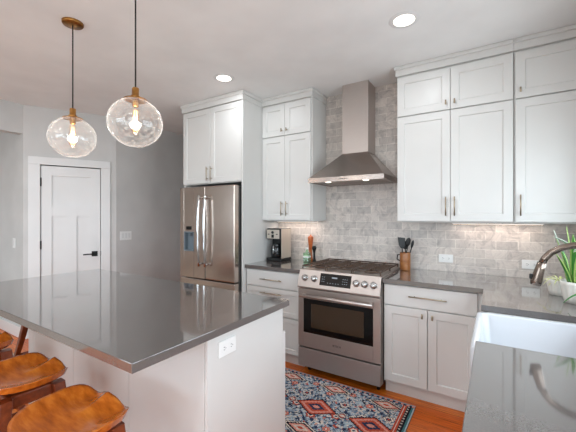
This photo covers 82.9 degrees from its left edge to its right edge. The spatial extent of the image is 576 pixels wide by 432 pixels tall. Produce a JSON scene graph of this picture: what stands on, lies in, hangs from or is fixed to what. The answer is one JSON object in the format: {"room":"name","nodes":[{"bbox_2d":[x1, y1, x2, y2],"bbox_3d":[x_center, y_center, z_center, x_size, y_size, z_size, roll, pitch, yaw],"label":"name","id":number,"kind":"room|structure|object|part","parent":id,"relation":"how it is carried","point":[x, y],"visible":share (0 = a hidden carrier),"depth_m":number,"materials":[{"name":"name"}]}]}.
{"room":"kitchen","nodes":[
{"label":"kitchen","id":0,"kind":"room"},
{"bbox_2d":[0,132,22,326],"bbox_3d":[-4.291,0.069,4.657,2.835,2.766,0.120,0,0,32],"label":"wall","id":1,"kind":"structure","parent":0,"point":[11,145],"depth_m":4.04,"materials":[{"name":"paint"}]},
{"bbox_2d":[0,318,20,336],"bbox_3d":[-4.325,1.387,4.598,2.820,0.130,0.014,0,0,32],"label":"baseboard","id":2,"kind":"structure","parent":1,"relation":"attached to","point":[9,327],"depth_m":4.03,"materials":[{"name":"paint"}]},
{"bbox_2d":[0,99,22,134],"bbox_3d":[-4.587,0.069,1.648,0.115,2.766,5.280,0,0,32],"label":"wall","id":3,"kind":"structure","parent":0,"point":[11,113],"depth_m":3.75,"materials":[{"name":"paint"}]},
{"bbox_2d":[28,156,109,338],"bbox_3d":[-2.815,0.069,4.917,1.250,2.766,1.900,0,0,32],"label":"door frame","id":4,"kind":"structure","parent":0,"point":[42,165],"depth_m":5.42,"materials":[{"name":"paint"}]},
{"bbox_2d":[23,105,115,278],"bbox_3d":[-2.737,0.069,4.146,0.973,2.766,0.110,0,0,-31],"label":"wall","id":5,"kind":"structure","parent":0,"point":[36,120],"depth_m":4.06,"materials":[{"name":"paint"}]},
{"bbox_2d":[40,165,100,275],"bbox_3d":[-2.710,0.418,4.082,0.638,2.056,0.096,0,0,-31],"label":"door","id":6,"kind":"structure","parent":5,"relation":"in","point":[70,196],"depth_m":4.08,"materials":[{"name":"paint"}]},
{"bbox_3d":[-2.527,0.487,4.169,0.163,0.066,0.056,0,0,-37],"label":"handle","id":7,"kind":"part","parent":6,"relation":"part of","materials":[{"name":"black metal"}]},
{"bbox_2d":[116,118,184,281],"bbox_3d":[-1.447,0.069,5.797,0.120,2.766,3.350,0,0,32],"label":"wall","id":8,"kind":"structure","parent":0,"point":[149,179],"depth_m":4.75,"materials":[{"name":"paint"}]},
{"bbox_2d":[120,231,131,239],"bbox_3d":[-2.217,0.268,4.458,0.009,0.118,0.164,0,0,32],"label":"light switch","id":9,"kind":"object","parent":8,"relation":"attached to","point":[124,235],"visible":1,"depth_m":4.45,"materials":[{"name":"white plastic"}]},
{"bbox_2d":[0,329,464,431],"bbox_3d":[-2.409,1.482,2.707,8.500,0.060,9.800,0,0,32],"label":"floor","id":10,"kind":"structure","parent":0,"point":[427,416],"depth_m":2.48,"materials":[{"name":"orange wood"}]},
{"bbox_2d":[0,331,24,417],"bbox_3d":[-1.909,1.101,2.002,0.464,0.701,0.464,0,0,32],"label":"bar stool","id":11,"kind":"object","parent":10,"relation":"on","point":[6,339],"visible":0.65,"depth_m":2.03,"materials":[{"name":"brown wood"}]},
{"bbox_3d":[-1.921,0.791,1.983,0.416,0.081,0.344,0,0,32],"label":"seat","id":12,"kind":"part","parent":11,"relation":"part of","materials":[{"name":"brown wood"}]},
{"bbox_2d":[13,325,28,356],"bbox_3d":[-2.162,1.101,2.929,0.464,0.701,0.464,0,0,32],"label":"bar stool","id":13,"kind":"object","parent":10,"relation":"on","point":[23,331],"visible":0.02,"depth_m":2.87,"materials":[{"name":"brown wood"}]},
{"bbox_2d":[0,352,67,431],"bbox_3d":[-1.316,1.101,1.621,0.464,0.701,0.464,0,0,32],"label":"bar stool","id":14,"kind":"object","parent":10,"relation":"on","point":[26,378],"visible":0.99,"depth_m":1.60,"materials":[{"name":"brown wood"}]},
{"bbox_3d":[-1.274,1.144,1.405,0.068,0.614,0.209,0,0,-7],"label":"leg","id":15,"kind":"part","parent":14,"relation":"part of","materials":[{"name":"brown wood"}]},
{"bbox_3d":[-1.328,0.791,1.602,0.416,0.081,0.344,0,0,32],"label":"seat","id":16,"kind":"part","parent":14,"relation":"part of","materials":[{"name":"brown wood"}]},
{"bbox_3d":[-1.100,1.144,1.663,0.209,0.614,0.068,0,0,-7],"label":"leg","id":17,"kind":"part","parent":14,"relation":"part of","materials":[{"name":"brown wood"}]},
{"bbox_2d":[7,384,128,431],"bbox_3d":[-0.841,1.101,1.278,0.464,0.701,0.464,0,0,32],"label":"bar stool","id":18,"kind":"object","parent":10,"relation":"on","point":[79,407],"visible":1,"depth_m":1.30,"materials":[{"name":"brown wood"}]},
{"bbox_3d":[-0.627,1.144,1.332,0.209,0.614,0.068,0,0,-18],"label":"leg","id":19,"kind":"part","parent":18,"relation":"part of","materials":[{"name":"brown wood"}]},
{"bbox_2d":[29,308,284,431],"bbox_3d":[-0.984,0.998,2.219,1.890,0.908,0.641,0,0,32],"label":"kitchen island","id":20,"kind":"object","parent":10,"relation":"on","point":[191,390],"visible":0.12,"depth_m":1.68,"materials":[{"name":"paint"}]},
{"bbox_3d":[-1.902,0.998,2.429,0.072,0.908,0.012,0,0,32],"label":"panel","id":21,"kind":"part","parent":20,"relation":"part of","materials":[{"name":"paint"}]},
{"bbox_3d":[-1.621,0.998,2.251,0.587,0.908,0.012,0,0,32],"label":"panel","id":22,"kind":"part","parent":20,"relation":"part of","materials":[{"name":"paint"}]},
{"bbox_3d":[-1.115,0.998,1.929,0.607,0.908,0.012,0,0,32],"label":"panel","id":23,"kind":"part","parent":20,"relation":"part of","materials":[{"name":"paint"}]},
{"bbox_2d":[0,269,288,373],"bbox_3d":[-1.181,0.525,2.129,2.174,0.036,1.017,0,0,32],"label":"island countertop","id":24,"kind":"structure","parent":20,"relation":"on","point":[131,323],"depth_m":1.73,"materials":[{"name":"grey stone"}]},
{"bbox_3d":[-0.614,0.998,1.612,0.573,0.908,0.012,0,0,32],"label":"panel","id":25,"kind":"part","parent":20,"relation":"part of","materials":[{"name":"paint"}]},
{"bbox_2d":[218,335,235,358],"bbox_3d":[-0.287,0.620,1.546,0.008,0.073,0.118,0,0,32],"label":"electrical outlet","id":26,"kind":"object","parent":20,"relation":"attached to","point":[227,346],"visible":1,"depth_m":1.54,"materials":[{"name":"white plastic"}]},
{"bbox_2d":[222,344,226,352],"bbox_3d":[-0.297,0.620,1.524,0.002,0.034,0.032,0,0,32],"label":"socket","id":27,"kind":"object","parent":26,"relation":"attached to","point":[224,346],"depth_m":1.52,"materials":[{"name":"white plastic"}]},
{"bbox_2d":[229,341,233,349],"bbox_3d":[-0.272,0.620,1.565,0.002,0.034,0.032,0,0,32],"label":"socket","id":28,"kind":"object","parent":26,"relation":"attached to","point":[231,343],"depth_m":1.56,"materials":[{"name":"white plastic"}]},
{"bbox_3d":[-0.201,0.998,1.706,0.018,0.908,0.610,0,0,32],"label":"panel","id":29,"kind":"part","parent":20,"relation":"part of","materials":[{"name":"paint"}]},
{"bbox_3d":[-0.285,1.019,2.139,0.620,0.642,0.028,0,0,32],"label":"door","id":30,"kind":"part","parent":20,"relation":"part of","materials":[{"name":"paint"}]},
{"bbox_2d":[180,185,241,291],"bbox_3d":[-0.723,0.564,3.834,0.833,1.775,0.811,0,0,32],"label":"refrigerator","id":31,"kind":"object","parent":10,"relation":"on","point":[210,216],"visible":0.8,"depth_m":3.50,"materials":[{"name":"grey metal"}]},
{"bbox_3d":[-1.062,0.183,3.700,0.404,1.013,0.070,0,0,32],"label":"door","id":32,"kind":"part","parent":31,"relation":"part of","materials":[{"name":"silver metal"}]},
{"bbox_3d":[-0.968,0.162,3.554,0.026,0.772,0.076,0,0,32],"label":"handle","id":33,"kind":"part","parent":31,"relation":"part of","materials":[{"name":"silver metal"}]},
{"bbox_3d":[-0.888,0.162,3.504,0.026,0.772,0.076,0,0,32],"label":"handle","id":34,"kind":"part","parent":31,"relation":"part of","materials":[{"name":"silver metal"}]},
{"bbox_3d":[-0.881,1.037,3.585,0.833,0.670,0.070,0,0,32],"label":"freezer drawer","id":35,"kind":"part","parent":31,"relation":"part of","materials":[{"name":"silver metal"}]},
{"bbox_3d":[-0.708,0.183,3.476,0.424,1.013,0.070,0,0,32],"label":"door","id":36,"kind":"part","parent":31,"relation":"part of","materials":[{"name":"silver metal"}]},
{"bbox_2d":[180,89,278,292],"bbox_3d":[-0.692,0.069,3.919,0.969,2.765,0.708,0,0,32],"label":"tall cabinet","id":37,"kind":"object","parent":10,"relation":"on","point":[222,134],"visible":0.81,"depth_m":3.58,"materials":[{"name":"paint"}]},
{"bbox_3d":[-1.059,-0.793,3.786,0.444,0.842,0.020,0,0,32],"label":"door","id":38,"kind":"part","parent":37,"relation":"part of","materials":[{"name":"paint"}]},
{"bbox_3d":[-0.689,-1.267,3.924,0.969,0.093,0.697,0,0,32],"label":"crown","id":39,"kind":"part","parent":37,"relation":"part of","materials":[{"name":"paint"}]},
{"bbox_3d":[-0.676,-0.793,3.543,0.454,0.842,0.020,0,0,32],"label":"door","id":40,"kind":"part","parent":37,"relation":"part of","materials":[{"name":"paint"}]},
{"bbox_2d":[247,268,304,366],"bbox_3d":[-0.005,0.998,3.506,0.669,0.908,0.654,0,0,32],"label":"base cabinet","id":41,"kind":"object","parent":10,"relation":"on","point":[277,284],"visible":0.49,"depth_m":3.18,"materials":[{"name":"paint"}]},
{"bbox_3d":[-0.157,0.856,3.268,0.647,0.263,0.020,0,0,32],"label":"drawer","id":42,"kind":"part","parent":41,"relation":"part of","materials":[{"name":"paint"}]},
{"bbox_3d":[-0.157,0.634,3.268,0.647,0.162,0.020,0,0,32],"label":"drawer","id":43,"kind":"part","parent":41,"relation":"part of","materials":[{"name":"paint"}]},
{"bbox_2d":[245,259,312,273],"bbox_3d":[-0.001,0.525,3.511,0.672,0.036,0.642,0,0,32],"label":"countertop","id":44,"kind":"structure","parent":41,"relation":"on","point":[293,265],"depth_m":3.34,"materials":[{"name":"grey stone"}]},
{"bbox_2d":[267,228,290,261],"bbox_3d":[-0.113,0.323,3.729,0.196,0.365,0.259,0,0,32],"label":"coffee maker","id":45,"kind":"object","parent":44,"relation":"on","point":[281,246],"visible":1,"depth_m":3.67,"materials":[{"name":"black plastic"}]},
{"bbox_3d":[-0.074,0.306,3.791,0.189,0.331,0.110,0,0,32],"label":"water tank","id":46,"kind":"part","parent":45,"relation":"part of","materials":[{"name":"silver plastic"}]},
{"bbox_2d":[308,234,312,260],"bbox_3d":[0.253,0.356,3.655,0.062,0.300,0.062,0,0,32],"label":"pepper mill","id":47,"kind":"object","parent":44,"relation":"on","point":[310,238],"visible":0.97,"depth_m":3.63,"materials":[{"name":"brown wood"}]},
{"bbox_2d":[312,246,316,261],"bbox_3d":[0.287,0.416,3.562,0.052,0.180,0.052,0,0,32],"label":"salt mill","id":48,"kind":"object","parent":44,"relation":"on","point":[314,248],"visible":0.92,"depth_m":3.55,"materials":[{"name":"black metal"}]},
{"bbox_3d":[-0.157,1.166,3.268,0.647,0.339,0.020,0,0,32],"label":"drawer","id":49,"kind":"part","parent":41,"relation":"part of","materials":[{"name":"paint"}]},
{"bbox_2d":[297,258,399,389],"bbox_3d":[0.583,0.955,3.073,0.768,0.994,0.754,0,0,32],"label":"gas range","id":50,"kind":"object","parent":10,"relation":"on","point":[341,303],"visible":0.99,"depth_m":2.80,"materials":[{"name":"silver metal"}]},
{"bbox_3d":[0.148,0.563,2.970,0.060,0.060,0.053,0,0,32],"label":"knob","id":51,"kind":"part","parent":50,"relation":"part of","materials":[{"name":"silver metal"}]},
{"bbox_3d":[0.229,0.563,2.919,0.060,0.060,0.053,0,0,32],"label":"knob","id":52,"kind":"part","parent":50,"relation":"part of","materials":[{"name":"silver metal"}]},
{"bbox_3d":[0.397,0.717,2.784,0.669,0.029,0.068,0,0,32],"label":"oven handle","id":53,"kind":"part","parent":50,"relation":"part of","materials":[{"name":"silver metal"}]},
{"bbox_3d":[0.424,0.573,2.822,0.760,0.158,0.063,0,0,32],"label":"control panel","id":54,"kind":"part","parent":50,"relation":"part of","materials":[{"name":"silver metal"}]},
{"bbox_3d":[0.428,1.288,2.829,0.760,0.168,0.043,0,0,32],"label":"warming drawer","id":55,"kind":"part","parent":50,"relation":"part of","materials":[{"name":"silver metal"}]},
{"bbox_3d":[0.428,0.926,2.829,0.760,0.528,0.043,0,0,32],"label":"oven door","id":56,"kind":"part","parent":50,"relation":"part of","materials":[{"name":"silver metal"}]},
{"bbox_2d":[302,258,399,279],"bbox_3d":[0.610,0.502,3.116,0.768,0.088,0.652,0,0,32],"label":"cooktop","id":57,"kind":"object","parent":50,"relation":"in","point":[325,268],"depth_m":2.95,"materials":[{"name":"grey metal"}]},
{"bbox_3d":[0.562,0.563,2.708,0.060,0.060,0.053,0,0,32],"label":"knob","id":58,"kind":"part","parent":50,"relation":"part of","materials":[{"name":"silver metal"}]},
{"bbox_3d":[0.623,0.563,2.669,0.060,0.060,0.053,0,0,32],"label":"knob","id":59,"kind":"part","parent":50,"relation":"part of","materials":[{"name":"silver metal"}]},
{"bbox_3d":[0.686,0.563,2.630,0.060,0.060,0.053,0,0,32],"label":"knob","id":60,"kind":"part","parent":50,"relation":"part of","materials":[{"name":"silver metal"}]},
{"bbox_3d":[0.765,0.948,2.654,0.004,0.852,0.052,0,0,32],"label":"trim","id":61,"kind":"part","parent":50,"relation":"part of","materials":[{"name":"silver metal"}]},
{"bbox_2d":[285,368,415,431],"bbox_3d":[0.070,1.446,2.575,1.630,0.012,0.790,0,0,32],"label":"rug","id":62,"kind":"object","parent":10,"relation":"on","point":[312,403],"visible":0.51,"depth_m":2.44,"materials":[{"name":"multicoloured fabric"}]},
{"bbox_2d":[384,283,479,411],"bbox_3d":[1.222,0.998,2.728,0.678,0.908,0.654,0,0,32],"label":"base cabinet","id":63,"kind":"object","parent":10,"relation":"on","point":[428,332],"visible":0.91,"depth_m":2.48,"materials":[{"name":"paint"}]},
{"bbox_3d":[0.929,1.026,2.580,0.325,0.608,0.020,0,0,32],"label":"door","id":64,"kind":"part","parent":63,"relation":"part of","materials":[{"name":"paint"}]},
{"bbox_3d":[1.054,0.627,2.468,0.270,0.010,0.035,0,0,32],"label":"handle","id":65,"kind":"part","parent":63,"relation":"part of","materials":[{"name":"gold metal"}]},
{"bbox_3d":[1.069,0.633,2.491,0.657,0.161,0.020,0,0,32],"label":"drawer","id":66,"kind":"part","parent":63,"relation":"part of","materials":[{"name":"paint"}]},
{"bbox_3d":[1.208,1.026,2.403,0.327,0.608,0.020,0,0,32],"label":"door","id":67,"kind":"part","parent":63,"relation":"part of","materials":[{"name":"paint"}]},
{"bbox_2d":[480,294,575,324],"bbox_3d":[1.165,0.998,1.388,0.659,0.908,2.978,0,0,32],"label":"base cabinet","id":68,"kind":"object","parent":10,"relation":"on","point":[480,294],"visible":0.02,"depth_m":1.77,"materials":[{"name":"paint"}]},
{"bbox_2d":[383,269,575,431],"bbox_3d":[0.877,0.525,1.565,1.342,0.036,2.988,0,0,32],"label":"countertop","id":69,"kind":"structure","parent":68,"relation":"on","point":[511,389],"depth_m":1.08,"materials":[{"name":"grey stone"}]},
{"bbox_2d":[397,252,410,270],"bbox_3d":[1.092,0.423,3.057,0.112,0.165,0.096,0,0,-16],"label":"utensil crock","id":70,"kind":"object","parent":69,"relation":"on","point":[405,258],"visible":0.98,"depth_m":3.02,"materials":[{"name":"brown wood"}]},
{"bbox_2d":[398,237,404,252],"bbox_3d":[1.066,0.323,3.061,0.068,0.248,0.013,0,0,0],"label":"spatula","id":71,"kind":"object","parent":70,"relation":"in","point":[401,241],"visible":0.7,"depth_m":3.06,"materials":[{"name":"black plastic"}]},
{"bbox_2d":[406,238,410,252],"bbox_3d":[1.122,0.325,3.061,0.060,0.245,0.022,0,0,15],"label":"spoon","id":72,"kind":"object","parent":70,"relation":"in","point":[408,240],"visible":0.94,"depth_m":3.05,"materials":[{"name":"black plastic"}]},
{"bbox_2d":[470,312,575,373],"bbox_3d":[1.127,0.666,1.471,0.502,0.242,0.616,0,0,32],"label":"farmhouse sink","id":73,"kind":"object","parent":69,"relation":"in","point":[555,338],"visible":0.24,"depth_m":1.71,"materials":[{"name":"white ceramic"}]},
{"bbox_2d":[529,242,575,285],"bbox_3d":[1.281,0.309,1.413,0.376,0.395,0.094,0,0,32],"label":"kitchen faucet","id":74,"kind":"object","parent":69,"relation":"on","point":[536,278],"visible":1,"depth_m":1.49,"materials":[{"name":"silver metal"}]},
{"bbox_3d":[1.304,0.309,1.420,0.343,0.395,0.056,0,0,32],"label":"spout","id":75,"kind":"part","parent":74,"relation":"part of","materials":[{"name":"silver metal"}]},
{"bbox_2d":[543,275,563,295],"bbox_3d":[1.741,0.444,2.092,0.242,0.124,0.224,0,0,-5],"label":"potted plant","id":76,"kind":"object","parent":69,"relation":"on","point":[553,284],"visible":0.5,"depth_m":2.08,"materials":[{"name":"beige plant"}]},
{"bbox_3d":[1.745,0.457,2.099,0.130,0.097,0.130,0,0,32],"label":"pot","id":77,"kind":"part","parent":76,"relation":"part of","materials":[{"name":"white ceramic"}]},
{"bbox_2d":[554,227,575,304],"bbox_3d":[1.680,0.285,1.886,0.188,0.442,0.218,0,0,-19],"label":"potted plant","id":78,"kind":"object","parent":69,"relation":"on","point":[568,285],"visible":0.88,"depth_m":1.89,"materials":[{"name":"green plant"}]},
{"bbox_3d":[1.689,0.444,1.898,0.161,0.124,0.161,0,0,32],"label":"pot","id":79,"kind":"part","parent":78,"relation":"part of","materials":[{"name":"white ceramic"}]},
{"bbox_2d":[0,0,575,134],"bbox_3d":[-2.409,-1.364,2.707,8.500,0.100,9.800,0,0,32],"label":"ceiling","id":80,"kind":"structure","parent":0,"point":[270,48],"depth_m":2.50,"materials":[{"name":"paint"}]},
{"bbox_2d":[47,17,96,157],"bbox_3d":[-1.462,-0.856,2.213,0.286,0.915,0.286,0,0,32],"label":"pendant lamp","id":81,"kind":"object","parent":80,"relation":"hanging from","point":[72,23],"visible":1,"depth_m":2.21,"materials":[{"name":"clear glass"}]},
{"bbox_3d":[-1.462,-0.528,2.213,0.286,0.259,0.286,0,0,32],"label":"glass globe","id":82,"kind":"part","parent":81,"relation":"part of"},
{"bbox_3d":[-1.462,-1.008,2.213,0.008,0.572,0.008,0,0,32],"label":"cord","id":83,"kind":"part","parent":81,"relation":"part of","materials":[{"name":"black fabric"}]},
{"bbox_2d":[106,0,162,147],"bbox_3d":[-0.852,-0.849,1.821,0.286,0.928,0.286,0,0,32],"label":"pendant lamp","id":84,"kind":"object","parent":80,"relation":"hanging from","point":[135,99],"visible":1,"depth_m":1.82,"materials":[{"name":"clear glass"}]},
{"bbox_3d":[-0.852,-0.515,1.821,0.286,0.259,0.286,0,0,32],"label":"glass globe","id":85,"kind":"part","parent":84,"relation":"part of"},
{"bbox_3d":[-0.852,-1.002,1.821,0.008,0.585,0.008,0,0,32],"label":"cord","id":86,"kind":"part","parent":84,"relation":"part of","materials":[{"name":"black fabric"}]},
{"bbox_2d":[213,73,234,82],"bbox_3d":[-0.610,-1.310,3.104,0.200,0.006,0.200,0,0,32],"label":"recessed light","id":87,"kind":"object","parent":80,"relation":"in","point":[221,77],"visible":1,"depth_m":3.09,"materials":[{"name":"paint"}]},
{"bbox_2d":[217,75,230,80],"bbox_3d":[-0.610,-1.312,3.104,0.139,0.003,0.139,0,0,27],"label":"diffuser","id":88,"kind":"object","parent":87,"relation":"attached to","point":[219,77],"depth_m":3.10,"materials":[{"name":"white plastic"}]},
{"bbox_2d":[389,11,419,28],"bbox_3d":[0.778,-1.310,2.185,0.200,0.006,0.200,0,0,32],"label":"recessed light","id":89,"kind":"object","parent":80,"relation":"in","point":[404,19],"visible":1,"depth_m":2.17,"materials":[{"name":"paint"}]},
{"bbox_2d":[393,14,414,25],"bbox_3d":[0.778,-1.312,2.185,0.139,0.003,0.139,0,0,38],"label":"diffuser","id":90,"kind":"object","parent":89,"relation":"attached to","point":[400,19],"depth_m":2.18,"materials":[{"name":"white plastic"}]},
{"bbox_3d":[0.767,0.069,3.489,3.870,2.766,0.120,0,0,32],"label":"wall","id":91,"kind":"structure","parent":0,"visible":0},
{"bbox_2d":[262,87,326,220],"bbox_3d":[0.065,-0.629,3.631,0.652,1.369,0.370,0,0,32],"label":"upper cabinet","id":92,"kind":"object","parent":91,"relation":"attached to","point":[293,123],"visible":1,"depth_m":3.49,"materials":[{"name":"paint"}]},
{"bbox_3d":[-0.159,-1.044,3.606,0.300,0.341,0.020,0,0,32],"label":"door","id":93,"kind":"part","parent":92,"relation":"part of","materials":[{"name":"paint"}]},
{"bbox_3d":[-0.159,-0.410,3.606,0.300,0.909,0.020,0,0,32],"label":"door","id":94,"kind":"part","parent":92,"relation":"part of","materials":[{"name":"paint"}]},
{"bbox_3d":[0.069,-1.272,3.636,0.652,0.083,0.354,0,0,32],"label":"crown","id":95,"kind":"part","parent":92,"relation":"part of","materials":[{"name":"paint"}]},
{"bbox_2d":[276,221,318,221],"bbox_3d":[0.103,0.063,3.720,0.540,0.013,0.050,0,0,32],"label":"light","id":96,"kind":"object","parent":92,"relation":"attached to","point":[276,221],"visible":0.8,"depth_m":3.69,"materials":[{"name":"white plastic"}]},
{"bbox_3d":[0.103,-1.044,3.441,0.314,0.341,0.020,0,0,32],"label":"door","id":97,"kind":"part","parent":92,"relation":"part of","materials":[{"name":"paint"}]},
{"bbox_3d":[0.103,-0.410,3.441,0.314,0.909,0.020,0,0,32],"label":"door","id":98,"kind":"part","parent":92,"relation":"part of","materials":[{"name":"paint"}]},
{"bbox_2d":[308,80,396,186],"bbox_3d":[0.639,-0.817,3.194,0.740,0.992,0.492,0,0,32],"label":"range hood","id":99,"kind":"object","parent":91,"relation":"attached to","point":[358,164],"visible":1,"depth_m":3.18,"materials":[{"name":"silver metal"}]},
{"bbox_2d":[279,83,575,278],"bbox_3d":[1.069,-0.381,3.220,2.793,1.866,0.010,0,0,32],"label":"backsplash","id":100,"kind":"structure","parent":91,"relation":"attached to","point":[361,224],"depth_m":3.25,"materials":[{"name":"tile"}]},
{"bbox_2d":[439,254,452,262],"bbox_3d":[1.439,0.387,2.974,0.118,0.073,0.008,0,0,32],"label":"electrical outlet","id":101,"kind":"object","parent":91,"relation":"attached to","point":[447,258],"visible":1,"depth_m":2.97,"materials":[{"name":"white plastic"}]},
{"bbox_2d":[394,39,513,222],"bbox_3d":[1.394,-0.629,2.789,0.872,1.369,0.370,0,0,32],"label":"upper cabinet","id":102,"kind":"object","parent":91,"relation":"attached to","point":[455,111],"visible":1,"depth_m":2.63,"materials":[{"name":"paint"}]},
{"bbox_3d":[1.149,-1.044,2.778,0.421,0.341,0.020,0,0,32],"label":"door","id":103,"kind":"part","parent":102,"relation":"part of","materials":[{"name":"paint"}]},
{"bbox_3d":[1.149,-0.410,2.778,0.421,0.909,0.020,0,0,32],"label":"door","id":104,"kind":"part","parent":102,"relation":"part of","materials":[{"name":"paint"}]},
{"bbox_3d":[1.397,-1.272,2.795,0.872,0.083,0.354,0,0,32],"label":"crown","id":105,"kind":"part","parent":102,"relation":"part of","materials":[{"name":"paint"}]},
{"bbox_3d":[1.507,-1.044,2.551,0.420,0.341,0.020,0,0,32],"label":"door","id":106,"kind":"part","parent":102,"relation":"part of","materials":[{"name":"paint"}]},
{"bbox_3d":[1.507,-0.410,2.551,0.420,0.909,0.020,0,0,32],"label":"door","id":107,"kind":"part","parent":102,"relation":"part of","materials":[{"name":"paint"}]},
{"bbox_2d":[452,223,544,224],"bbox_3d":[1.716,0.063,2.698,0.640,0.013,0.050,0,0,32],"label":"light","id":108,"kind":"object","parent":102,"relation":"attached to","point":[452,223],"visible":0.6,"depth_m":2.64,"materials":[{"name":"white plastic"}]},
{"bbox_2d":[522,260,537,268],"bbox_3d":[1.966,0.394,2.641,0.118,0.073,0.008,0,0,32],"label":"electrical outlet","id":109,"kind":"object","parent":91,"relation":"attached to","point":[526,264],"visible":0.76,"depth_m":2.64,"materials":[{"name":"white plastic"}]},
{"bbox_2d":[514,24,575,223],"bbox_3d":[1.954,-0.629,2.434,0.451,1.369,0.370,0,0,32],"label":"upper cabinet","id":110,"kind":"object","parent":91,"relation":"attached to","point":[544,62],"visible":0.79,"depth_m":2.33,"materials":[{"name":"paint"}]},
{"bbox_3d":[1.707,-0.079,2.392,0.010,0.155,0.035,0,0,32],"label":"handle","id":111,"kind":"part","parent":110,"relation":"part of","materials":[{"name":"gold metal"}]},
{"bbox_3d":[1.958,-1.272,2.439,0.451,0.083,0.354,0,0,32],"label":"crown","id":112,"kind":"part","parent":110,"relation":"part of","materials":[{"name":"paint"}]},
{"bbox_3d":[1.881,-1.044,2.314,0.437,0.341,0.020,0,0,32],"label":"door","id":113,"kind":"part","parent":110,"relation":"part of","materials":[{"name":"paint"}]},
{"bbox_3d":[1.881,-0.410,2.314,0.437,0.909,0.020,0,0,32],"label":"door","id":114,"kind":"part","parent":110,"relation":"part of","materials":[{"name":"paint"}]}
]}

